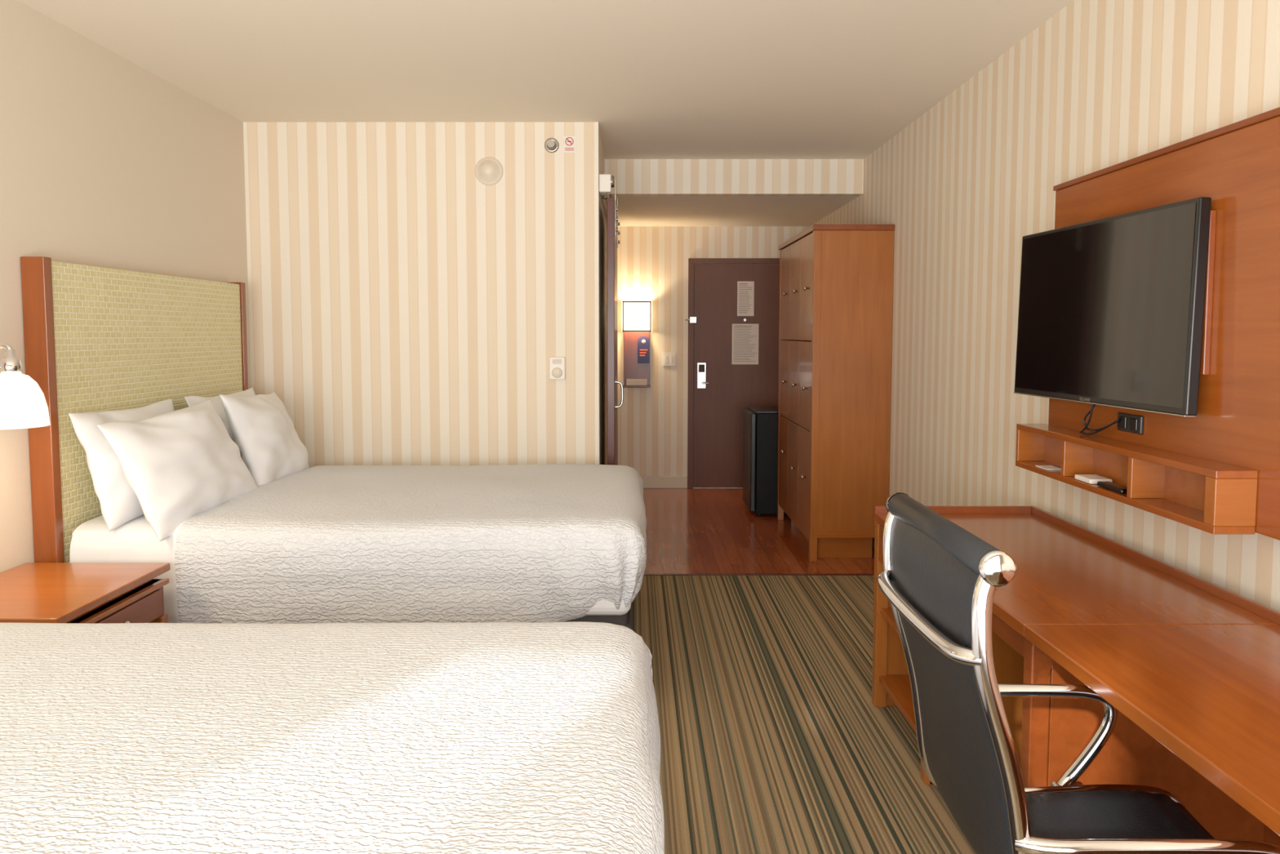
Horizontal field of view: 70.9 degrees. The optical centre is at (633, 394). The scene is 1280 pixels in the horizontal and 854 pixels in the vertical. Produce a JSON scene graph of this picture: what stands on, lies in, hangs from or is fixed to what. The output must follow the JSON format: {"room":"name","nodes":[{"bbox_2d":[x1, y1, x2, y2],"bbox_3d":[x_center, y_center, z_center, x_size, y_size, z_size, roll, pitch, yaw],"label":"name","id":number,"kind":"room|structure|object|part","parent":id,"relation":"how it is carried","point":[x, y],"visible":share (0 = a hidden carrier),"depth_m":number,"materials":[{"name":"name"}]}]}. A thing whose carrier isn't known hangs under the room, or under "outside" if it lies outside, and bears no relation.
{"room":"hotel room","nodes":[
{"label":"hotel room","id":0,"kind":"room"},
{"bbox_2d":[0,0,250,572],"bbox_3d":[-2.257,-0.037,2.138,0.100,2.600,6.270,0,4,0],"label":"wall","id":1,"kind":"structure","parent":0,"point":[106,162],"depth_m":3.68,"materials":[{"name":"beige paint"}]},
{"bbox_2d":[0,342,49,429],"bbox_3d":[-2.022,-0.031,2.794,0.367,0.259,0.192,0,4,0],"label":"wall lamp","id":2,"kind":"object","parent":1,"relation":"attached to","point":[23,403],"visible":1,"depth_m":2.76,"materials":[{"name":"silver metal"}]},
{"bbox_3d":[-2.058,-0.117,2.788,0.263,0.087,0.016,0,4,0],"label":"arm","id":3,"kind":"part","parent":2,"relation":"part of","materials":[{"name":"silver metal"}]},
{"bbox_3d":[-1.935,0.016,2.798,0.192,0.165,0.192,0,4,0],"label":"lamp shade","id":4,"kind":"part","parent":2,"relation":"part of","materials":[{"name":"white fabric"}]},
{"bbox_2d":[20,256,248,562],"bbox_3d":[-2.160,0.286,4.119,0.085,1.685,1.680,0,4,0],"label":"headboard","id":5,"kind":"object","parent":1,"relation":"attached to","point":[96,339],"visible":0.59,"depth_m":3.58,"materials":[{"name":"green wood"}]},
{"bbox_3d":[-2.160,0.342,3.304,0.085,1.685,0.045,0,4,0],"label":"post","id":6,"kind":"part","parent":5,"relation":"part of","materials":[{"name":"brown wood"}]},
{"bbox_3d":[-2.160,0.230,4.935,0.085,1.685,0.045,0,4,0],"label":"post","id":7,"kind":"part","parent":5,"relation":"part of","materials":[{"name":"brown wood"}]},
{"bbox_2d":[243,122,599,467],"bbox_3d":[-1.204,-0.248,5.215,2.007,2.600,0.100,0,4,0],"label":"wall","id":8,"kind":"structure","parent":0,"point":[406,308],"depth_m":5.14,"materials":[{"name":"paper"}]},
{"bbox_2d":[475,156,502,185],"bbox_3d":[-0.820,-1.265,5.069,0.158,0.158,0.052,0,4,0],"label":"smoke detector","id":9,"kind":"object","parent":8,"relation":"attached to","point":[488,171],"visible":1,"depth_m":5.07,"materials":[{"name":"beige plastic"}]},
{"bbox_2d":[544,137,559,153],"bbox_3d":[-0.464,-1.410,5.059,0.084,0.084,0.052,0,4,0],"label":"sprinkler","id":10,"kind":"object","parent":8,"relation":"attached to","point":[551,144],"visible":1,"depth_m":5.08,"materials":[{"name":"silver metal"}]},
{"bbox_2d":[549,356,564,379],"bbox_3d":[-0.439,-0.153,5.152,0.090,0.130,0.039,0,4,0],"label":"wall thermostat","id":11,"kind":"object","parent":8,"relation":"attached to","point":[557,364],"visible":1,"depth_m":5.14,"materials":[{"name":"white plastic"}]},
{"bbox_2d":[562,136,576,152],"bbox_3d":[-0.364,-1.418,5.082,0.076,0.092,0.004,0,4,0],"label":"no smoking sign","id":12,"kind":"object","parent":8,"relation":"attached to","point":[569,143],"visible":1,"depth_m":5.08,"materials":[{"name":"white plastic"}]},
{"bbox_3d":[-0.160,-1.273,6.127,0.010,0.050,2.000,0,4,0],"label":"track","id":13,"kind":"object","parent":8,"relation":"attached to","visible":0},
{"bbox_2d":[606,197,617,465],"bbox_3d":[-0.134,-0.086,5.738,0.043,2.175,0.980,0,4,0],"label":"panel","id":14,"kind":"object","parent":13,"relation":"hanging from","point":[611,241],"visible":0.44,"depth_m":5.24,"materials":[{"name":"brown wood"}]},
{"bbox_2d":[614,179,616,236],"bbox_3d":[-0.108,-1.101,5.297,0.007,0.330,0.040,0,4,0],"label":"strap","id":15,"kind":"object","parent":14,"relation":"attached to","point":[615,180],"visible":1,"depth_m":5.29,"materials":[{"name":"silver metal"}]},
{"bbox_2d":[617,197,617,248],"bbox_3d":[-0.108,-1.150,6.015,0.007,0.330,0.040,0,4,0],"label":"strap","id":16,"kind":"object","parent":14,"relation":"attached to","point":[617,197],"visible":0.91,"depth_m":6.00,"materials":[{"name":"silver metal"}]},
{"bbox_2d":[614,380,623,408],"bbox_3d":[-0.086,-0.003,5.372,0.051,0.164,0.014,0,4,0],"label":"door handle","id":17,"kind":"object","parent":14,"relation":"attached to","point":[615,381],"depth_m":5.37,"materials":[{"name":"silver metal"}]},
{"bbox_2d":[611,175,614,187],"bbox_3d":[-0.133,-1.255,5.286,0.035,0.070,0.070,0,4,0],"label":"roller","id":18,"kind":"object","parent":13,"relation":"attached to","point":[612,176],"visible":0.48,"depth_m":5.26,"materials":[{"name":"silver metal"}]},
{"bbox_2d":[17,0,1073,159],"bbox_3d":[-0.316,-1.420,2.584,3.983,0.100,7.350,0,4,0],"label":"ceiling","id":19,"kind":"structure","parent":0,"point":[660,79],"depth_m":3.89,"materials":[{"name":"paint"}]},
{"bbox_2d":[599,129,607,464],"bbox_3d":[-0.250,-0.349,6.692,0.100,2.600,2.860,0,4,0],"label":"wall","id":20,"kind":"structure","parent":0,"point":[602,202],"depth_m":5.82,"materials":[{"name":"paint"}]},
{"bbox_2d":[599,173,611,193],"bbox_3d":[-0.164,-1.211,5.149,0.068,0.100,0.060,0,4,0],"label":"bracket","id":21,"kind":"object","parent":20,"relation":"attached to","point":[605,180],"depth_m":5.12,"materials":[{"name":"white plastic"}]},
{"bbox_2d":[617,226,809,488],"bbox_3d":[0.638,-0.451,8.168,1.876,2.600,0.100,0,4,0],"label":"wall","id":22,"kind":"structure","parent":0,"point":[652,261],"depth_m":8.10,"materials":[{"name":"paper"}]},
{"bbox_2d":[622,301,651,387],"bbox_3d":[0.028,-0.453,8.046,0.255,0.771,0.142,0,4,0],"label":"wall sconce","id":23,"kind":"object","parent":22,"relation":"attached to","point":[637,315],"visible":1,"depth_m":8.09,"materials":[{"name":"silver metal"}]},
{"bbox_2d":[626,378,647,385],"bbox_3d":[0.028,-0.116,8.069,0.185,0.054,0.025,0,4,0],"label":"note card","id":24,"kind":"object","parent":23,"relation":"on","point":[628,381],"visible":1,"depth_m":8.06,"materials":[{"name":"paper"}]},
{"bbox_2d":[622,384,650,387],"bbox_3d":[0.028,-0.079,8.084,0.245,0.020,0.080,0,4,0],"label":"shelf","id":25,"kind":"object","parent":23,"relation":"attached to","point":[624,385],"depth_m":8.04,"materials":[{"name":"brown wood"}]},
{"bbox_3d":[0.028,-0.697,7.963,0.245,0.260,0.005,0,4,0],"label":"lamp shade","id":26,"kind":"part","parent":23,"relation":"part of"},
{"bbox_2d":[637,336,649,363],"bbox_3d":[0.090,-0.408,8.095,0.110,0.245,0.004,0,4,0],"label":"card","id":27,"kind":"object","parent":23,"relation":"attached to","point":[643,342],"visible":1,"depth_m":8.10,"materials":[{"name":"paper"}]},
{"bbox_2d":[640,475,687,488],"bbox_3d":[0.145,0.795,8.196,0.690,0.110,0.015,0,4,0],"label":"baseboard","id":28,"kind":"structure","parent":22,"relation":"attached to","point":[649,482],"depth_m":8.19,"materials":[{"name":"beige wood"}]},
{"bbox_2d":[662,352,675,365],"bbox_3d":[0.321,-0.322,8.120,0.118,0.120,0.012,0,4,0],"label":"light switch","id":29,"kind":"object","parent":22,"relation":"attached to","point":[668,358],"visible":1,"depth_m":8.12,"materials":[{"name":"white plastic"}]},
{"bbox_2d":[687,257,693,488],"bbox_3d":[0.515,-0.187,8.121,0.050,2.080,0.029,0,4,0],"label":"frame","id":30,"kind":"object","parent":22,"relation":"attached to","point":[691,260],"visible":1,"depth_m":8.11,"materials":[{"name":"brown wood"}]},
{"bbox_2d":[689,316,697,323],"bbox_3d":[0.532,-0.674,8.060,0.065,0.060,0.025,0,4,0],"label":"security latch","id":31,"kind":"object","parent":22,"relation":"attached to","point":[694,319],"visible":1,"depth_m":8.05,"materials":[{"name":"silver metal"}]},
{"bbox_2d":[693,257,779,263],"bbox_3d":[0.990,-1.202,8.051,0.900,0.045,0.029,0,4,0],"label":"door frame","id":32,"kind":"structure","parent":22,"relation":"in","point":[696,260],"depth_m":8.04,"materials":[{"name":"brown wood"}]},
{"bbox_2d":[605,195,859,226],"bbox_3d":[0.688,-1.496,7.154,1.776,0.095,1.780,0,4,0],"label":"ceiling","id":33,"kind":"structure","parent":0,"point":[633,211],"depth_m":6.94,"materials":[{"name":"paint"}]},
{"bbox_2d":[604,159,863,195],"bbox_3d":[0.688,-1.502,6.212,1.776,0.235,0.100,0,4,0],"label":"wall header","id":34,"kind":"structure","parent":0,"point":[633,177],"depth_m":6.16,"materials":[{"name":"paper"}]},
{"bbox_2d":[643,488,874,573],"bbox_3d":[0.688,0.997,6.784,1.976,0.100,3.060,0,4,0],"label":"floor","id":35,"kind":"structure","parent":0,"point":[688,530],"depth_m":6.14,"materials":[{"name":"brown wood"}]},
{"bbox_2d":[643,573,874,575],"bbox_3d":[0.688,1.049,5.254,1.776,0.006,0.024,0,4,0],"label":"floor strip","id":36,"kind":"object","parent":35,"relation":"on","point":[645,574],"visible":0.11,"depth_m":5.25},
{"bbox_2d":[742,405,786,516],"bbox_3d":[1.143,0.513,7.117,0.495,0.820,0.480,0,4,0],"label":"mini fridge","id":37,"kind":"object","parent":35,"relation":"on","point":[760,453],"visible":0.58,"depth_m":6.89,"materials":[{"name":"black plastic"}]},
{"bbox_3d":[0.915,0.503,7.116,0.040,0.760,0.470,0,4,0],"label":"door","id":38,"kind":"part","parent":37,"relation":"part of","materials":[{"name":"black plastic"}]},
{"bbox_3d":[1.160,0.114,7.090,0.460,0.020,0.480,0,4,0],"label":"panel","id":39,"kind":"part","parent":37,"relation":"part of","materials":[{"name":"black plastic"}]},
{"bbox_2d":[777,224,894,561],"bbox_3d":[1.317,-0.043,6.130,0.513,2.065,1.302,0,4,0],"label":"wardrobe","id":40,"kind":"object","parent":35,"relation":"on","point":[836,281],"visible":0.99,"depth_m":5.51,"materials":[{"name":"brown wood"}]},
{"bbox_3d":[1.113,-0.068,6.749,0.045,2.030,0.045,0,4,0],"label":"post","id":41,"kind":"part","parent":40,"relation":"part of","materials":[{"name":"brown wood"}]},
{"bbox_3d":[1.101,-0.119,6.524,0.019,0.554,0.384,0,4,0],"label":"door","id":42,"kind":"part","parent":40,"relation":"part of","materials":[{"name":"brown wood"}]},
{"bbox_3d":[1.101,0.501,6.567,0.019,0.678,0.384,0,4,0],"label":"door","id":43,"kind":"part","parent":40,"relation":"part of","materials":[{"name":"brown wood"}]},
{"bbox_3d":[1.101,-0.731,6.482,0.019,0.659,0.384,0,4,0],"label":"door","id":44,"kind":"part","parent":40,"relation":"part of","materials":[{"name":"brown wood"}]},
{"bbox_3d":[1.101,0.528,6.174,0.019,0.678,0.391,0,4,0],"label":"door","id":45,"kind":"part","parent":40,"relation":"part of","materials":[{"name":"brown wood"}]},
{"bbox_3d":[1.101,-0.092,6.132,0.019,0.554,0.391,0,4,0],"label":"door","id":46,"kind":"part","parent":40,"relation":"part of","materials":[{"name":"brown wood"}]},
{"bbox_3d":[1.101,-0.704,6.090,0.019,0.659,0.391,0,4,0],"label":"door","id":47,"kind":"part","parent":40,"relation":"part of","materials":[{"name":"brown wood"}]},
{"bbox_3d":[1.101,0.555,5.778,0.019,0.678,0.391,0,4,0],"label":"door","id":48,"kind":"part","parent":40,"relation":"part of","materials":[{"name":"brown wood"}]},
{"bbox_3d":[1.101,-0.065,5.736,0.019,0.554,0.391,0,4,0],"label":"door","id":49,"kind":"part","parent":40,"relation":"part of","materials":[{"name":"brown wood"}]},
{"bbox_3d":[1.101,-0.676,5.694,0.019,0.659,0.391,0,4,0],"label":"door","id":50,"kind":"part","parent":40,"relation":"part of","materials":[{"name":"brown wood"}]},
{"bbox_3d":[1.113,0.017,5.515,0.045,2.030,0.049,0,4,0],"label":"post","id":51,"kind":"part","parent":40,"relation":"part of","materials":[{"name":"brown wood"}]},
{"bbox_3d":[1.343,0.857,5.549,0.461,0.050,0.006,0,4,0],"label":"rail","id":52,"kind":"part","parent":40,"relation":"part of","materials":[{"name":"brown wood"}]},
{"bbox_2d":[632,575,976,853],"bbox_3d":[-0.316,1.314,2.180,3.983,0.100,6.170,0,4,0],"label":"floor","id":53,"kind":"structure","parent":0,"point":[774,740],"depth_m":3.22,"materials":[{"name":"multicoloured carpet"}]},
{"bbox_2d":[0,562,170,623],"bbox_3d":[-1.917,0.918,2.940,0.545,0.586,0.640,0,4,0],"label":"nightstand","id":54,"kind":"object","parent":53,"relation":"on","point":[91,593],"visible":0.37,"depth_m":2.97,"materials":[{"name":"brown wood"}]},
{"bbox_3d":[-1.683,0.754,2.929,0.014,0.095,0.520,0,4,0],"label":"drawer","id":55,"kind":"part","parent":54,"relation":"part of","materials":[{"name":"red wood"}]},
{"bbox_3d":[-1.702,0.991,3.233,0.045,0.400,0.045,0,4,0],"label":"leg","id":56,"kind":"part","parent":54,"relation":"part of","materials":[{"name":"brown wood"}]},
{"bbox_2d":[0,621,664,853],"bbox_3d":[-1.026,0.947,1.489,2.178,0.727,1.685,0,4,0],"label":"bed","id":57,"kind":"object","parent":53,"relation":"on","point":[444,737],"visible":1,"depth_m":1.54,"materials":[{"name":"white fabric"}]},
{"bbox_2d":[69,463,646,630],"bbox_3d":[-1.028,0.766,4.148,2.174,0.723,1.668,0,4,0],"label":"bed","id":58,"kind":"object","parent":53,"relation":"on","point":[561,542],"visible":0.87,"depth_m":3.34,"materials":[{"name":"white fabric"}]},
{"bbox_2d":[68,398,174,531],"bbox_3d":[-2.003,0.259,3.667,0.242,0.440,0.749,0,4,5],"label":"pillow","id":59,"kind":"object","parent":58,"relation":"on","point":[119,504],"visible":0.5,"depth_m":3.36,"materials":[{"name":"white fabric"}]},
{"bbox_2d":[96,399,257,541],"bbox_3d":[-1.811,0.276,3.647,0.273,0.468,0.805,0,4,5],"label":"pillow","id":60,"kind":"object","parent":58,"relation":"on","point":[181,464],"visible":0.96,"depth_m":3.48,"materials":[{"name":"white fabric"}]},
{"bbox_2d":[184,387,255,457],"bbox_3d":[-1.981,0.203,4.494,0.203,0.440,0.745,0,4,2],"label":"pillow","id":61,"kind":"object","parent":58,"relation":"on","point":[191,400],"visible":0.12,"depth_m":4.29,"materials":[{"name":"white fabric"}]},
{"bbox_2d":[219,391,309,485],"bbox_3d":[-1.798,0.212,4.425,0.248,0.479,0.725,0,4,1],"label":"pillow","id":62,"kind":"object","parent":58,"relation":"on","point":[270,446],"visible":0.9,"depth_m":4.22,"materials":[{"name":"white fabric"}]},
{"bbox_3d":[-1.062,0.628,4.138,2.105,0.320,1.530,0,4,0],"label":"mattress","id":63,"kind":"part","parent":58,"relation":"part of","materials":[{"name":"white fabric"}]},
{"bbox_2d":[871,506,1279,846],"bbox_3d":[1.196,0.897,1.951,0.628,0.762,2.930,0,4,0],"label":"desk","id":64,"kind":"object","parent":53,"relation":"on","point":[1188,664],"visible":0.56,"depth_m":2.09,"materials":[{"name":"brown wood"}]},
{"bbox_3d":[0.932,0.827,3.392,0.045,0.706,0.045,0,4,0],"label":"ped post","id":65,"kind":"part","parent":64,"relation":"part of","materials":[{"name":"brown wood"}]},
{"bbox_3d":[0.923,0.568,3.081,0.020,0.135,0.534,0,4,0],"label":"drawer","id":66,"kind":"part","parent":64,"relation":"part of","materials":[{"name":"brown wood"}]},
{"bbox_2d":[880,607,898,634],"bbox_3d":[1.198,0.829,3.097,0.545,0.022,0.575,0,4,0],"label":"shelf","id":67,"kind":"object","parent":64,"relation":"attached to","point":[886,613],"depth_m":3.29,"materials":[{"name":"brown wood"}]},
{"bbox_2d":[879,674,916,733],"bbox_3d":[1.198,1.088,3.114,0.545,0.022,0.575,0,4,0],"label":"shelf","id":68,"kind":"object","parent":64,"relation":"attached to","point":[898,686],"depth_m":3.24,"materials":[{"name":"brown wood"}]},
{"bbox_3d":[0.932,0.867,2.808,0.045,0.706,0.045,0,4,0],"label":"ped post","id":69,"kind":"part","parent":64,"relation":"part of","materials":[{"name":"brown wood"}]},
{"bbox_3d":[1.198,0.453,3.380,0.587,0.072,0.018,0,4,0],"label":"rail","id":70,"kind":"part","parent":64,"relation":"part of","materials":[{"name":"red wood"}]},
{"bbox_3d":[0.938,0.915,2.108,0.045,0.706,0.044,0,4,0],"label":"seam post","id":71,"kind":"part","parent":64,"relation":"part of","materials":[{"name":"red wood"}]},
{"bbox_3d":[1.220,0.915,2.108,0.510,0.706,0.030,0,4,0],"label":"seam panel","id":72,"kind":"part","parent":64,"relation":"part of","materials":[{"name":"red wood"}]},
{"bbox_3d":[1.482,0.910,1.952,0.015,0.676,2.890,0,4,0],"label":"panel","id":73,"kind":"part","parent":64,"relation":"part of","materials":[{"name":"red wood"}]},
{"bbox_2d":[876,492,1279,853],"bbox_3d":[0.814,0.755,1.605,0.689,1.094,0.577,0,4,0],"label":"office chair","id":74,"kind":"object","parent":53,"relation":"on","point":[940,580],"visible":0.99,"depth_m":1.52,"materials":[{"name":"black leather"}]},
{"bbox_3d":[0.813,0.575,1.339,0.632,0.651,0.022,0,4,0],"label":"rail","id":75,"kind":"part","parent":74,"relation":"part of","materials":[{"name":"silver metal"}]},
{"bbox_3d":[0.813,0.542,1.806,0.632,0.651,0.022,0,4,0],"label":"rail","id":76,"kind":"part","parent":74,"relation":"part of","materials":[{"name":"silver metal"}]},
{"bbox_3d":[0.777,0.707,1.830,0.421,0.234,0.044,0,4,0],"label":"arm","id":77,"kind":"part","parent":74,"relation":"part of","materials":[{"name":"silver metal"}]},
{"bbox_3d":[0.777,0.756,1.339,0.421,0.204,0.044,0,4,0],"label":"arm","id":78,"kind":"part","parent":74,"relation":"part of","materials":[{"name":"silver metal"}]},
{"bbox_2d":[810,0,1279,611],"bbox_3d":[1.626,-0.138,3.614,0.100,2.600,9.230,0,4,0],"label":"wall","id":79,"kind":"structure","parent":0,"point":[1099,85],"depth_m":3.70,"materials":[{"name":"paper"}]},
{"bbox_2d":[1048,106,1279,540],"bbox_3d":[1.542,-0.183,2.356,0.067,1.013,1.825,0,4,0],"label":"board","id":80,"kind":"object","parent":79,"relation":"attached to","point":[1237,420],"depth_m":2.29,"materials":[{"name":"brown wood"}]},
{"bbox_2d":[1117,412,1143,434],"bbox_3d":[1.508,0.085,2.732,0.014,0.055,0.130,0,4,0],"label":"power outlet","id":81,"kind":"object","parent":80,"relation":"attached to","point":[1131,423],"visible":1,"depth_m":2.72,"materials":[{"name":"black plastic"}]},
{"bbox_2d":[1119,416,1126,428],"bbox_3d":[1.503,0.083,2.762,0.004,0.035,0.036,0,4,0],"label":"socket","id":82,"kind":"object","parent":81,"relation":"attached to","point":[1122,422],"depth_m":2.76,"materials":[{"name":"black plastic"}]},
{"bbox_2d":[1129,417,1137,430],"bbox_3d":[1.503,0.087,2.702,0.004,0.035,0.036,0,4,0],"label":"socket","id":83,"kind":"object","parent":81,"relation":"attached to","point":[1133,421],"depth_m":2.70,"materials":[{"name":"black plastic"}]},
{"bbox_2d":[1015,423,1257,534],"bbox_3d":[1.463,0.222,2.752,0.102,0.157,1.140,0,4,0],"label":"wall shelf","id":84,"kind":"object","parent":80,"relation":"attached to","point":[1211,496],"visible":0.97,"depth_m":2.55,"materials":[{"name":"brown wood"}]},
{"bbox_2d":[1035,465,1061,470],"bbox_3d":[1.448,0.253,3.130,0.055,0.003,0.090,0,4,0],"label":"card","id":85,"kind":"object","parent":84,"relation":"on","point":[1045,467],"visible":0.86,"depth_m":3.12,"materials":[{"name":"white paper"}]},
{"bbox_2d":[1075,474,1111,484],"bbox_3d":[1.455,0.266,2.845,0.070,0.015,0.100,0,4,0],"label":"cable box","id":86,"kind":"object","parent":84,"relation":"on","point":[1089,478],"visible":0.88,"depth_m":2.82,"materials":[{"name":"white plastic"}]},
{"bbox_2d":[1080,404,1118,435],"bbox_3d":[1.479,0.064,2.865,0.022,0.141,0.174,-1,4,-8],"label":"cable","id":87,"kind":"object","parent":84,"relation":"on","point":[1092,405],"visible":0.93,"depth_m":2.89,"materials":[{"name":"black plastic"}]},
{"bbox_2d":[1083,404,1119,431],"bbox_3d":[1.480,0.056,2.850,0.016,0.126,0.167,-1,4,-9],"label":"cable","id":88,"kind":"object","parent":84,"relation":"on","point":[1089,412],"visible":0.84,"depth_m":2.87,"materials":[{"name":"black plastic"}]},
{"bbox_2d":[1097,481,1127,493],"bbox_3d":[1.445,0.277,2.695,0.040,0.014,0.140,0,4,0],"label":"remote control","id":89,"kind":"object","parent":84,"relation":"on","point":[1108,485],"visible":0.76,"depth_m":2.68,"materials":[{"name":"black plastic"}]},
{"bbox_3d":[1.542,-0.680,2.321,0.067,0.018,1.825,0,4,0],"label":"top edge","id":90,"kind":"part","parent":80,"relation":"part of","materials":[{"name":"brown wood"}]},
{"bbox_2d":[1200,209,1216,375],"bbox_3d":[1.506,-0.292,2.726,0.018,0.430,0.760,0,4,0],"label":"board","id":91,"kind":"object","parent":80,"relation":"attached to","point":[1207,317],"visible":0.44,"depth_m":2.35,"materials":[{"name":"red wood"}]},
{"bbox_2d":[1013,196,1211,417],"bbox_3d":[1.457,-0.260,2.820,0.051,0.573,0.950,1,4,-3],"label":"television","id":92,"kind":"object","parent":91,"relation":"attached to","point":[1111,309],"visible":1,"depth_m":2.66,"materials":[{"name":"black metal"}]},
{"bbox_3d":[1.465,-0.187,8.121,0.050,2.080,0.029,0,4,0],"label":"frame","id":93,"kind":"object","parent":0,"visible":0},
{"bbox_2d":[693,263,779,487],"bbox_3d":[0.990,-0.168,8.127,0.894,2.022,0.019,0,4,0],"label":"door","id":94,"kind":"structure","parent":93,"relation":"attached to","point":[718,408],"depth_m":8.11,"materials":[{"name":"brown wood"}]},
{"bbox_2d":[697,362,706,388],"bbox_3d":[0.613,-0.176,8.111,0.085,0.240,0.012,0,4,0],"label":"lock plate","id":95,"kind":"object","parent":94,"relation":"attached to","point":[701,376],"visible":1,"depth_m":8.11,"materials":[{"name":"silver metal"}]},
{"bbox_2d":[698,364,704,372],"bbox_3d":[0.612,-0.241,8.098,0.055,0.070,0.006,0,4,0],"label":"reader","id":96,"kind":"object","parent":95,"relation":"attached to","point":[701,366],"depth_m":8.10,"materials":[{"name":"black plastic"}]},
{"bbox_2d":[731,324,759,364],"bbox_3d":[1.005,-0.458,8.095,0.240,0.365,0.004,0,4,0],"label":"notice","id":97,"kind":"object","parent":94,"relation":"attached to","point":[744,336],"visible":1,"depth_m":8.09,"materials":[{"name":"paper"}]},
{"bbox_2d":[737,281,754,315],"bbox_3d":[1.005,-0.865,8.067,0.150,0.310,0.004,0,4,0],"label":"notice","id":98,"kind":"object","parent":94,"relation":"attached to","point":[745,290],"visible":1,"depth_m":8.07,"materials":[{"name":"paper"}]}
]}

